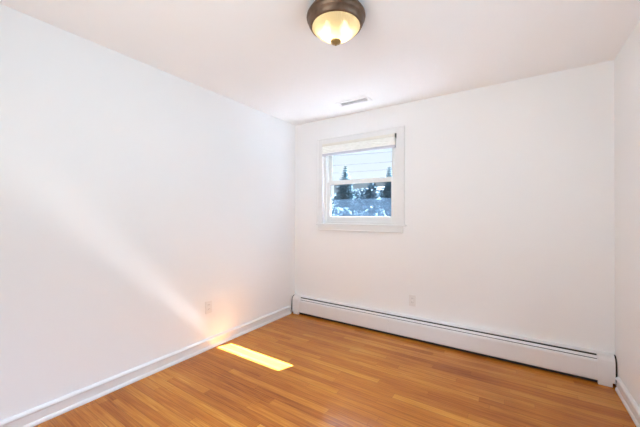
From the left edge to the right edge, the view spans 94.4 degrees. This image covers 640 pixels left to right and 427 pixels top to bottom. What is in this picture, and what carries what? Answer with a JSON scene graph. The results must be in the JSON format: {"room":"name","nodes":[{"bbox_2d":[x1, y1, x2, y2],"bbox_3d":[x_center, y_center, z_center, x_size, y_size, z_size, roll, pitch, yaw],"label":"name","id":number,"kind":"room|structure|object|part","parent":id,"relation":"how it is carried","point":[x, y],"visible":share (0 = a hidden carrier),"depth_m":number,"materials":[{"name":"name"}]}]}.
{"room":"empty bedroom","nodes":[
{"label":"empty bedroom","id":0,"kind":"room"},
{"bbox_2d":[0,4,294,420],"bbox_3d":[-1.418,0.049,2.369,0.150,2.440,4.050,0,0,33],"label":"wall","id":1,"kind":"structure","parent":0,"point":[135,195],"depth_m":2.14,"materials":[{"name":"paint"}]},
{"bbox_2d":[0,306,290,426],"bbox_3d":[-1.376,1.219,2.274,0.022,0.100,3.655,0,0,33],"label":"baseboard","id":2,"kind":"structure","parent":1,"relation":"attached to","point":[37,415],"depth_m":2.18,"materials":[{"name":"paint"}]},
{"bbox_2d":[205,300,211,313],"bbox_3d":[-1.047,0.882,2.790,0.009,0.115,0.070,0,0,33],"label":"electrical outlet","id":3,"kind":"object","parent":1,"relation":"attached to","point":[208,305],"visible":1,"depth_m":2.78,"materials":[{"name":"plastic"}]},
{"bbox_2d":[0,0,639,125],"bbox_3d":[-0.078,-1.232,1.503,3.344,0.120,4.050,0,0,33],"label":"ceiling","id":4,"kind":"structure","parent":0,"point":[265,56],"depth_m":2.04,"materials":[{"name":"paint"}]},
{"bbox_2d":[307,0,365,45],"bbox_3d":[0.092,-1.069,1.715,0.339,0.202,0.339,0,0,33],"label":"ceiling light","id":5,"kind":"object","parent":4,"relation":"attached to","point":[334,22],"visible":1,"depth_m":1.63,"materials":[{"name":"brown metal"}]},
{"bbox_3d":[0.092,-1.038,1.714,0.278,0.086,0.278,0,0,33],"label":"lamp shade","id":6,"kind":"part","parent":5,"relation":"part of","materials":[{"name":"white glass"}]},
{"bbox_2d":[335,96,371,107],"bbox_3d":[0.347,-1.157,3.072,0.362,0.008,0.142,0,0,33],"label":"ceiling vent","id":7,"kind":"object","parent":4,"relation":"in","point":[363,99],"visible":1,"depth_m":3.06,"materials":[{"name":"metal"}]},
{"bbox_2d":[34,312,635,426],"bbox_3d":[-0.085,1.317,1.487,3.344,0.100,4.050,0,0,33],"label":"floor","id":8,"kind":"structure","parent":0,"point":[292,370],"depth_m":2.15,"materials":[{"name":"brown wood"}]},
{"bbox_2d":[295,60,614,383],"bbox_3d":[0.985,0.061,3.127,3.044,2.440,0.150,0,0,33],"label":"wall","id":9,"kind":"structure","parent":0,"point":[510,186],"depth_m":2.67,"materials":[{"name":"paint"}]},
{"bbox_2d":[316,125,406,232],"bbox_3d":[0.472,-0.357,3.458,1.124,1.125,0.194,0,0,33],"label":"window","id":10,"kind":"structure","parent":9,"relation":"in","point":[394,223],"depth_m":3.35,"materials":[{"name":"paint"}]},
{"bbox_2d":[322,133,395,156],"bbox_3d":[0.427,-0.778,3.409,0.935,0.146,0.052,0,0,33],"label":"window shade","id":11,"kind":"object","parent":10,"relation":"attached to","point":[388,141],"visible":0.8,"depth_m":3.37,"materials":[{"name":"fabric"}]},
{"bbox_3d":[0.421,-0.719,3.414,0.918,0.028,0.038,0,0,33],"label":"rail","id":12,"kind":"part","parent":11,"relation":"part of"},
{"bbox_3d":[0.480,-0.356,3.488,0.939,0.992,0.135,0,0,33],"label":"frame","id":13,"kind":"part","parent":10,"relation":"part of","materials":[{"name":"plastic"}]},
{"bbox_3d":[0.459,-0.145,3.456,0.871,0.482,0.030,0,0,33],"label":"sash","id":14,"kind":"part","parent":10,"relation":"part of","materials":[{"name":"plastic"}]},
{"bbox_3d":[0.479,-0.591,3.488,0.871,0.455,0.028,0,0,33],"label":"sash","id":15,"kind":"part","parent":10,"relation":"part of","materials":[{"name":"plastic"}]},
{"bbox_2d":[409,294,415,306],"bbox_3d":[0.950,0.895,3.048,0.070,0.115,0.009,0,0,33],"label":"electrical outlet","id":16,"kind":"object","parent":9,"relation":"attached to","point":[412,298],"visible":1,"depth_m":3.04,"materials":[{"name":"plastic"}]},
{"bbox_2d":[291,294,617,387],"bbox_3d":[0.919,1.166,3.024,3.042,0.229,0.080,0,0,33],"label":"baseboard heater","id":17,"kind":"object","parent":9,"relation":"attached to","point":[598,366],"visible":1,"depth_m":2.67,"materials":[{"name":"metal"}]},
{"bbox_3d":[0.224,1.179,3.447,1.181,0.159,0.015,0,0,33],"label":"panel","id":18,"kind":"part","parent":17,"relation":"part of","materials":[{"name":"metal"}]},
{"bbox_3d":[1.406,1.177,2.675,1.639,0.159,0.015,0,0,33],"label":"panel","id":19,"kind":"part","parent":17,"relation":"part of","materials":[{"name":"metal"}]},
{"bbox_2d":[614,20,639,407],"bbox_3d":[1.255,0.046,0.621,0.150,2.440,4.050,0,0,33],"label":"wall","id":20,"kind":"structure","parent":0,"point":[627,61],"depth_m":1.96,"materials":[{"name":"paint"}]},
{"bbox_2d":[615,377,639,426],"bbox_3d":[1.151,1.216,0.617,0.022,0.100,3.645,0,0,33],"label":"baseboard","id":21,"kind":"structure","parent":20,"relation":"attached to","point":[633,409],"depth_m":1.92,"materials":[{"name":"paint"}]},
{"label":"outside","id":22,"kind":"structure","parent":0,"visible":0},
{"bbox_3d":[13.713,2.474,66.500,105.000,1.500,119.800,0,0,33],"label":"ground","id":23,"kind":"structure","parent":22,"visible":0},
{"bbox_2d":[331,194,337,215],"bbox_3d":[0.639,-0.741,42.910,4.402,5.347,4.278,0,0,33],"label":"leafy tree","id":24,"kind":"object","parent":23,"relation":"on","point":[332,199],"visible":0.04,"depth_m":42.70,"materials":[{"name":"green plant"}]},
{"bbox_2d":[332,207,351,215],"bbox_3d":[2.686,0.609,33.002,2.612,2.799,2.341,0,0,33],"label":"leafy tree","id":25,"kind":"object","parent":23,"relation":"on","point":[345,211],"visible":0.44,"depth_m":32.46,"materials":[{"name":"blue plant"}]},
{"bbox_2d":[331,165,363,215],"bbox_3d":[3.230,-2.066,37.447,5.780,8.154,5.674,0,0,-32],"label":"spruce tree","id":26,"kind":"object","parent":23,"relation":"on","point":[344,200],"visible":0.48,"depth_m":37.01,"materials":[{"name":"green plant"}]},
{"bbox_2d":[351,189,363,215],"bbox_3d":[5.765,-1.033,46.473,4.689,5.864,4.693,0,0,33],"label":"leafy tree","id":27,"kind":"object","parent":23,"relation":"on","point":[357,201],"visible":0.29,"depth_m":45.41,"materials":[{"name":"green plant"}]},
{"bbox_2d":[359,183,382,211],"bbox_3d":[6.638,-1.052,37.207,3.260,5.969,2.818,0,0,33],"label":"leafy tree","id":28,"kind":"object","parent":23,"relation":"on","point":[369,197],"visible":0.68,"depth_m":36.84,"materials":[{"name":"green plant"}]},
{"bbox_2d":[361,186,383,208],"bbox_3d":[9.751,-0.993,42.716,6.000,5.874,5.800,0,0,33],"label":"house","id":29,"kind":"structure","parent":23,"relation":"on","point":[378,188],"depth_m":40.93,"materials":[{"name":"white"}]},
{"bbox_2d":[361,205,385,215],"bbox_3d":[5.095,0.583,29.315,2.517,2.774,2.673,1,-1,-43],"label":"leafy tree","id":30,"kind":"object","parent":23,"relation":"on","point":[369,212],"visible":0.28,"depth_m":28.90,"materials":[{"name":"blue plant"}]},
{"bbox_2d":[376,167,391,215],"bbox_3d":[7.737,-1.710,33.198,4.330,7.292,4.956,0,0,33],"label":"spruce tree","id":31,"kind":"object","parent":23,"relation":"on","point":[385,204],"visible":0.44,"depth_m":33.01,"materials":[{"name":"green plant"}]}
]}

